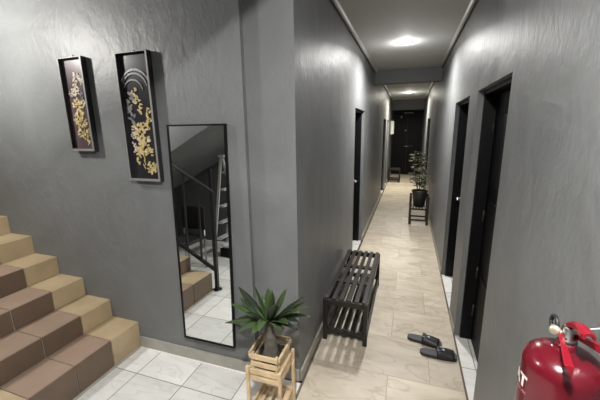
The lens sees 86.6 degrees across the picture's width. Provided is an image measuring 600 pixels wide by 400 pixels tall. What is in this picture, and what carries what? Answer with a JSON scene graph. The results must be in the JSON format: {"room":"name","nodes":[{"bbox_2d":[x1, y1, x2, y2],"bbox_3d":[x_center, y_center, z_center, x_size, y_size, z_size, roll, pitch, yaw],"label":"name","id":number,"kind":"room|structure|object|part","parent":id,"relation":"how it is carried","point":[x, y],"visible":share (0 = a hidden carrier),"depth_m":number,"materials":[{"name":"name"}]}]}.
{"room":"apartment building hallway","nodes":[
{"label":"apartment building hallway","id":0,"kind":"room"},
{"bbox_2d":[0,0,257,361],"bbox_3d":[-2.284,-1.509,2.525,4.115,5.500,0.170,3,13,18],"label":"wall","id":1,"kind":"structure","parent":0,"point":[109,230],"depth_m":2.41,"materials":[{"name":"grey paint"}]},
{"bbox_2d":[57,55,98,150],"bbox_3d":[-1.647,-0.711,2.367,0.232,0.686,0.047,3,13,18],"label":"relief","id":2,"kind":"object","parent":1,"relation":"attached to","point":[73,72],"visible":1,"depth_m":2.36,"materials":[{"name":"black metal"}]},
{"bbox_2d":[72,83,79,96],"bbox_3d":[-1.660,-0.812,2.350,0.086,0.092,0.006,3,13,18],"label":"flower","id":3,"kind":"object","parent":2,"relation":"on","point":[75,86],"depth_m":2.35,"materials":[{"name":"silver metal"}]},
{"bbox_2d":[72,72,79,83],"bbox_3d":[-1.636,-0.890,2.324,0.079,0.086,0.006,3,13,18],"label":"flower","id":4,"kind":"object","parent":2,"relation":"on","point":[75,75],"depth_m":2.33,"materials":[{"name":"silver metal"}]},
{"bbox_2d":[72,98,81,109],"bbox_3d":[-1.659,-0.712,2.372,0.103,0.099,0.006,3,13,18],"label":"flower","id":5,"kind":"object","parent":2,"relation":"on","point":[76,102],"depth_m":2.37,"materials":[{"name":"gold metal"}]},
{"bbox_3d":[-1.646,-0.707,2.377,0.212,0.650,0.008,3,13,18],"label":"panel","id":6,"kind":"part","parent":2,"relation":"part of","materials":[{"name":"paint"}]},
{"bbox_2d":[74,110,83,124],"bbox_3d":[-1.663,-0.622,2.394,0.120,0.113,0.006,3,13,18],"label":"flower","id":7,"kind":"object","parent":2,"relation":"on","point":[78,114],"depth_m":2.39,"materials":[{"name":"gold metal"}]},
{"bbox_2d":[78,129,84,137],"bbox_3d":[-1.663,-0.507,2.420,0.079,0.071,0.006,3,13,18],"label":"flower","id":8,"kind":"object","parent":2,"relation":"on","point":[81,132],"depth_m":2.42,"materials":[{"name":"gold metal"}]},
{"bbox_2d":[79,117,87,127],"bbox_3d":[-1.625,-0.585,2.389,0.082,0.082,0.006,3,13,18],"label":"flower","id":9,"kind":"object","parent":2,"relation":"on","point":[83,121],"depth_m":2.39,"materials":[{"name":"gold metal"}]},
{"bbox_2d":[114,49,163,181],"bbox_3d":[-1.113,-0.573,2.213,0.272,0.886,0.047,3,13,18],"label":"relief","id":10,"kind":"object","parent":1,"relation":"attached to","point":[134,70],"visible":1,"depth_m":2.21,"materials":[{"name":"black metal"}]},
{"bbox_2d":[131,122,144,137],"bbox_3d":[-1.139,-0.491,2.242,0.118,0.108,0.006,3,13,18],"label":"flower","id":11,"kind":"object","parent":10,"relation":"on","point":[137,128],"depth_m":2.24,"materials":[{"name":"gold metal"}]},
{"bbox_2d":[136,144,144,155],"bbox_3d":[-1.146,-0.357,2.274,0.090,0.090,0.006,3,13,18],"label":"flower","id":12,"kind":"object","parent":10,"relation":"on","point":[140,148],"depth_m":2.27,"materials":[{"name":"gold metal"}]},
{"bbox_2d":[139,122,148,131],"bbox_3d":[-1.092,-0.509,2.222,0.082,0.072,0.006,3,13,18],"label":"flower","id":13,"kind":"object","parent":10,"relation":"on","point":[143,126],"depth_m":2.22,"materials":[{"name":"gold metal"}]},
{"bbox_2d":[137,133,151,155],"bbox_3d":[-1.101,-0.392,2.251,0.119,0.160,0.006,3,13,18],"label":"flower","id":14,"kind":"object","parent":10,"relation":"on","point":[144,140],"depth_m":2.25,"materials":[{"name":"gold metal"}]},
{"bbox_2d":[146,147,153,155],"bbox_3d":[-1.064,-0.342,2.249,0.073,0.067,0.006,3,13,18],"label":"flower","id":15,"kind":"object","parent":10,"relation":"on","point":[149,150],"depth_m":2.25,"materials":[{"name":"gold metal"}]},
{"bbox_2d":[147,161,155,174],"bbox_3d":[-1.058,-0.228,2.272,0.088,0.097,0.006,3,13,18],"label":"flower","id":16,"kind":"object","parent":10,"relation":"on","point":[151,165],"depth_m":2.27,"materials":[{"name":"gold metal"}]},
{"bbox_2d":[166,123,235,348],"bbox_3d":[-0.683,0.290,2.253,0.463,1.608,0.053,3,13,18],"label":"mirror","id":17,"kind":"object","parent":1,"relation":"attached to","point":[198,153],"visible":1,"depth_m":2.23,"materials":[{"name":"black mirror"}]},
{"bbox_2d":[140,336,299,380],"bbox_3d":[-0.682,1.237,2.502,1.415,0.098,0.064,3,13,18],"label":"baseboard","id":18,"kind":"structure","parent":1,"relation":"attached to","point":[233,364],"depth_m":2.52,"materials":[{"name":"tile"}]},
{"bbox_2d":[77,174,477,399],"bbox_3d":[-0.042,0.387,6.860,5.638,0.120,14.500,3,13,18],"label":"floor","id":19,"kind":"structure","parent":0,"point":[409,296],"depth_m":2.56,"materials":[{"name":"beige tile"}]},
{"bbox_2d":[0,215,140,399],"bbox_3d":[-2.910,0.620,2.496,2.860,1.371,1.163,3,13,18],"label":"staircase","id":20,"kind":"structure","parent":19,"relation":"on","point":[57,339],"depth_m":2.42,"materials":[{"name":"beige tile"}]},
{"bbox_2d":[72,345,141,399],"bbox_3d":[-1.540,1.364,2.181,0.016,0.012,1.155,3,13,18],"label":"trim","id":21,"kind":"structure","parent":20,"relation":"attached to","point":[140,346],"depth_m":2.40,"materials":[{"name":"tile"}]},
{"bbox_2d":[245,343,295,399],"bbox_3d":[-0.177,1.175,2.013,0.228,0.415,0.244,3,13,18],"label":"plant stand","id":22,"kind":"object","parent":19,"relation":"on","point":[264,389],"visible":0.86,"depth_m":1.96,"materials":[{"name":"brown wood"}]},
{"bbox_3d":[-0.312,1.192,1.942,0.020,0.415,0.020,3,13,18],"label":"post","id":23,"kind":"part","parent":22,"relation":"part of","materials":[{"name":"brown wood"}]},
{"bbox_2d":[248,332,291,380],"bbox_3d":[-0.180,0.982,1.971,0.206,0.191,0.222,3,13,18],"label":"wooden crate","id":24,"kind":"object","parent":22,"relation":"on","point":[256,359],"visible":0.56,"depth_m":1.90,"materials":[{"name":"brown wood"}]},
{"bbox_2d":[225,286,309,372],"bbox_3d":[-0.209,0.782,1.887,0.566,0.601,0.322,3,13,18],"label":"potted palm","id":25,"kind":"object","parent":24,"relation":"in","point":[257,317],"visible":0.94,"depth_m":1.90,"materials":[{"name":"green plant"}]},
{"bbox_2d":[259,345,281,372],"bbox_3d":[-0.180,1.000,1.975,0.142,0.138,0.142,3,13,18],"label":"pot","id":26,"kind":"object","parent":24,"relation":"in","point":[279,350],"depth_m":1.94,"materials":[{"name":"grey wood"}]},
{"bbox_3d":[-0.115,1.203,1.877,0.020,0.415,0.020,3,13,18],"label":"post","id":27,"kind":"part","parent":22,"relation":"part of","materials":[{"name":"brown wood"}]},
{"bbox_3d":[-0.043,1.157,2.084,0.020,0.415,0.020,3,13,18],"label":"post","id":28,"kind":"part","parent":22,"relation":"part of","materials":[{"name":"brown wood"}]},
{"bbox_2d":[241,0,304,369],"bbox_3d":[-0.174,-1.391,1.844,0.325,5.500,0.130,3,13,18],"label":"wall pier","id":29,"kind":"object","parent":19,"relation":"on","point":[271,28],"visible":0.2,"depth_m":2.02,"materials":[{"name":"grey paint"}]},
{"bbox_2d":[323,249,379,346],"bbox_3d":[0.560,0.907,3.216,0.377,0.402,1.160,3,13,18],"label":"slatted bench","id":30,"kind":"object","parent":19,"relation":"on","point":[362,295],"visible":1,"depth_m":2.90,"materials":[{"name":"black wood"}]},
{"bbox_3d":[0.219,1.021,2.751,0.036,0.388,0.036,3,13,18],"label":"leg","id":31,"kind":"part","parent":30,"relation":"part of","materials":[{"name":"black wood"}]},
{"bbox_2d":[328,272,369,333],"bbox_3d":[0.561,0.985,3.233,0.286,0.012,1.150,3,13,18],"label":"shelf","id":32,"kind":"object","parent":30,"relation":"attached to","point":[337,329],"depth_m":2.88,"materials":[{"name":"black wood"}]},
{"bbox_3d":[0.557,0.728,3.177,0.351,0.034,1.156,3,13,18],"label":"seat","id":33,"kind":"part","parent":30,"relation":"part of","materials":[{"name":"black wood"}]},
{"bbox_3d":[0.557,0.751,3.182,0.369,0.049,1.158,3,13,18],"label":"seat frame","id":34,"kind":"part","parent":30,"relation":"part of","materials":[{"name":"black wood"}]},
{"bbox_3d":[0.561,1.011,3.239,0.365,0.040,1.152,3,13,18],"label":"shelf rail","id":35,"kind":"part","parent":30,"relation":"part of","materials":[{"name":"black wood"}]},
{"bbox_3d":[0.542,1.040,2.644,0.036,0.388,0.036,3,13,18],"label":"leg","id":36,"kind":"part","parent":30,"relation":"part of","materials":[{"name":"black wood"}]},
{"bbox_3d":[0.901,0.807,3.683,0.036,0.388,0.036,3,13,18],"label":"leg","id":37,"kind":"part","parent":30,"relation":"part of","materials":[{"name":"black wood"}]},
{"bbox_2d":[387,167,400,182],"bbox_3d":[3.260,-0.879,11.027,0.400,0.480,0.400,3,13,18],"label":"stool","id":38,"kind":"object","parent":19,"relation":"on","point":[389,168],"visible":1,"depth_m":10.90,"materials":[{"name":"black wood"}]},
{"bbox_2d":[408,193,429,225],"bbox_3d":[2.283,0.169,6.132,0.348,0.550,0.338,3,13,18],"label":"stand","id":39,"kind":"object","parent":19,"relation":"on","point":[426,206],"visible":0.84,"depth_m":6.02,"materials":[{"name":"black wood"}]},
{"bbox_3d":[2.091,0.192,6.041,0.042,0.550,0.038,3,13,18],"label":"leg","id":40,"kind":"part","parent":39,"relation":"part of","materials":[{"name":"black wood"}]},
{"bbox_3d":[2.286,0.351,6.171,0.328,0.028,0.322,3,13,18],"label":"cross rail","id":41,"kind":"part","parent":39,"relation":"part of","materials":[{"name":"black wood"}]},
{"bbox_2d":[408,151,429,207],"bbox_3d":[2.223,-0.397,6.018,0.397,1.058,0.370,-4,13,-14],"label":"variegated plant","id":42,"kind":"object","parent":39,"relation":"on","point":[419,195],"visible":1,"depth_m":5.97,"materials":[{"name":"green plant"}]},
{"bbox_3d":[2.229,-0.491,5.996,0.171,0.662,0.034,-1,12,-3],"label":"stem","id":43,"kind":"part","parent":42,"relation":"part of","materials":[{"name":"plant"}]},
{"bbox_3d":[2.280,-0.033,6.088,0.296,0.316,0.296,3,13,18],"label":"pot","id":44,"kind":"part","parent":42,"relation":"part of","materials":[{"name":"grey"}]},
{"bbox_3d":[2.380,0.208,5.945,0.042,0.550,0.038,3,13,18],"label":"leg","id":45,"kind":"part","parent":39,"relation":"part of","materials":[{"name":"black wood"}]},
{"bbox_2d":[407,333,441,347],"bbox_3d":[1.061,1.175,2.713,0.278,0.078,0.112,6,14,28],"label":"sandal","id":46,"kind":"object","parent":19,"relation":"on","point":[429,340],"visible":0.94,"depth_m":2.68,"materials":[{"name":"black plastic"}]},
{"bbox_2d":[420,345,456,361],"bbox_3d":[1.109,1.210,2.550,0.278,0.078,0.112,3,13,16],"label":"sandal","id":47,"kind":"object","parent":19,"relation":"on","point":[440,353],"visible":1,"depth_m":2.52,"materials":[{"name":"black plastic"}]},
{"bbox_2d":[301,0,392,357],"bbox_3d":[1.776,-1.326,7.472,0.170,2.914,11.498,3,13,18],"label":"wall","id":48,"kind":"structure","parent":0,"point":[338,80],"depth_m":2.89,"materials":[{"name":"grey paint"}]},
{"bbox_2d":[296,182,387,399],"bbox_3d":[1.407,0.432,6.315,0.012,0.024,14.400,3,13,18],"label":"trim","id":49,"kind":"structure","parent":48,"relation":"attached to","point":[298,392],"depth_m":2.61,"materials":[{"name":"brown"}]},
{"bbox_2d":[300,172,390,380],"bbox_3d":[1.849,0.085,7.638,0.018,0.085,11.528,3,13,18],"label":"baseboard","id":50,"kind":"structure","parent":48,"relation":"attached to","point":[312,349],"depth_m":2.67,"materials":[{"name":"tile"}]},
{"bbox_2d":[329,0,377,72],"bbox_3d":[0.677,-1.865,3.724,0.050,0.038,4.348,3,13,18],"label":"crown molding","id":51,"kind":"structure","parent":48,"relation":"attached to","point":[336,4],"depth_m":3.28,"materials":[{"name":"grey paint"}]},
{"bbox_2d":[352,109,361,240],"bbox_3d":[0.747,-0.250,4.633,0.128,2.052,0.890,3,13,18],"label":"door","id":52,"kind":"structure","parent":48,"relation":"in","point":[358,114],"depth_m":4.98,"materials":[{"name":"black wood"}]},
{"bbox_2d":[381,119,384,189],"bbox_3d":[2.225,-1.206,8.910,0.128,2.052,0.900,3,13,18],"label":"door","id":53,"kind":"structure","parent":48,"relation":"in","point":[384,119],"depth_m":9.28,"materials":[{"name":"black wood"}]},
{"bbox_2d":[383,85,393,100],"bbox_3d":[2.415,-2.990,8.754,0.050,0.038,6.130,3,13,18],"label":"crown molding","id":54,"kind":"structure","parent":48,"relation":"attached to","point":[384,86],"depth_m":8.81,"materials":[{"name":"grey paint"}]},
{"bbox_2d":[390,121,393,133],"bbox_3d":[3.356,-2.628,11.554,0.108,0.470,0.300,3,13,18],"label":"meter box","id":55,"kind":"object","parent":48,"relation":"attached to","point":[392,122],"visible":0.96,"depth_m":11.42,"materials":[{"name":"white plastic"}]},
{"bbox_2d":[339,0,470,99],"bbox_3d":[1.891,-2.364,5.577,1.328,0.120,14.500,3,13,18],"label":"ceiling","id":56,"kind":"structure","parent":0,"point":[431,25],"depth_m":3.42,"materials":[{"name":"grey paint"}]},
{"bbox_2d":[398,40,412,44],"bbox_3d":[1.284,-1.911,3.876,0.174,0.022,0.174,3,13,18],"label":"recessed light","id":57,"kind":"object","parent":56,"relation":"in","point":[405,42],"visible":1,"depth_m":3.83,"materials":[{"name":"white"}]},
{"bbox_2d":[374,66,442,85],"bbox_3d":[1.916,-2.213,5.678,1.128,0.239,0.200,3,13,18],"label":"beam","id":58,"kind":"structure","parent":56,"relation":"attached to","point":[422,74],"depth_m":5.59,"materials":[{"name":"grey paint"}]},
{"bbox_2d":[392,99,425,109],"bbox_3d":[3.939,-3.461,11.544,1.128,0.364,0.200,3,13,18],"label":"wall","id":59,"kind":"structure","parent":56,"relation":"attached to","point":[408,104],"depth_m":11.46,"materials":[{"name":"grey paint"}]},
{"bbox_2d":[393,109,423,174],"bbox_3d":[4.221,-2.425,12.571,1.328,2.814,0.150,3,13,18],"label":"wall","id":60,"kind":"structure","parent":0,"point":[422,109],"depth_m":12.35,"materials":[{"name":"grey paint"}]},
{"bbox_2d":[390,110,423,174],"bbox_3d":[4.183,-2.226,12.492,1.128,2.460,0.103,3,13,18],"label":"door","id":61,"kind":"structure","parent":60,"relation":"in","point":[411,136],"depth_m":12.45,"materials":[{"name":"black wood"}]},
{"bbox_2d":[420,0,599,399],"bbox_3d":[2.526,-0.945,5.675,0.170,2.914,14.500,3,13,18],"label":"wall","id":62,"kind":"structure","parent":0,"point":[545,257],"depth_m":1.32,"materials":[{"name":"grey paint"}]},
{"bbox_2d":[425,118,430,187],"bbox_3d":[3.567,-1.179,8.696,0.128,2.052,1.350,3,13,18],"label":"door","id":63,"kind":"structure","parent":62,"relation":"in","point":[430,118],"depth_m":9.27,"materials":[{"name":"black wood"}]},
{"bbox_2d":[424,82,434,99],"bbox_3d":[3.436,-2.930,8.414,0.050,0.038,6.130,3,13,18],"label":"crown molding","id":64,"kind":"structure","parent":62,"relation":"attached to","point":[432,83],"depth_m":8.49,"materials":[{"name":"grey paint"}]},
{"bbox_2d":[422,188,453,333],"bbox_3d":[2.446,0.455,5.961,0.009,0.060,14.400,3,13,18],"label":"baseboard","id":65,"kind":"structure","parent":62,"relation":"attached to","point":[449,311],"depth_m":4.24,"materials":[{"name":"tile"}]},
{"bbox_2d":[428,217,468,399],"bbox_3d":[2.448,0.492,5.969,0.014,0.024,14.400,3,13,18],"label":"trim","id":66,"kind":"structure","parent":62,"relation":"attached to","point":[461,371],"depth_m":2.58,"materials":[{"name":"brown"}]},
{"bbox_2d":[445,98,469,276],"bbox_3d":[1.705,0.026,3.309,0.128,2.052,0.900,3,13,18],"label":"door","id":67,"kind":"structure","parent":62,"relation":"in","point":[464,106],"depth_m":3.68,"materials":[{"name":"black wood"}]},
{"bbox_2d":[440,0,478,67],"bbox_3d":[1.239,-1.509,2.057,0.050,0.038,7.220,3,13,18],"label":"crown molding","id":68,"kind":"structure","parent":62,"relation":"attached to","point":[473,3],"depth_m":3.27,"materials":[{"name":"grey paint"}]},
{"bbox_2d":[459,77,511,361],"bbox_3d":[1.309,0.282,2.163,0.128,2.052,0.860,3,13,18],"label":"door","id":69,"kind":"structure","parent":62,"relation":"in","point":[496,98],"depth_m":2.42,"materials":[{"name":"black wood"}]},
{"bbox_2d":[514,314,599,399],"bbox_3d":[0.641,0.567,0.803,0.168,0.611,0.217,3,13,18],"label":"fire extinguisher","id":70,"kind":"object","parent":62,"relation":"attached to","point":[550,368],"visible":1,"depth_m":0.74,"materials":[{"name":"red metal"}]},
{"bbox_3d":[0.633,0.299,0.726,0.026,0.055,0.100,3,13,18],"label":"squeeze lever","id":71,"kind":"part","parent":70,"relation":"part of","materials":[{"name":"red metal"}]},
{"bbox_3d":[0.630,0.328,0.710,0.116,0.066,0.136,3,13,18],"label":"carry handle","id":72,"kind":"part","parent":70,"relation":"part of","materials":[{"name":"red metal"}]}
]}

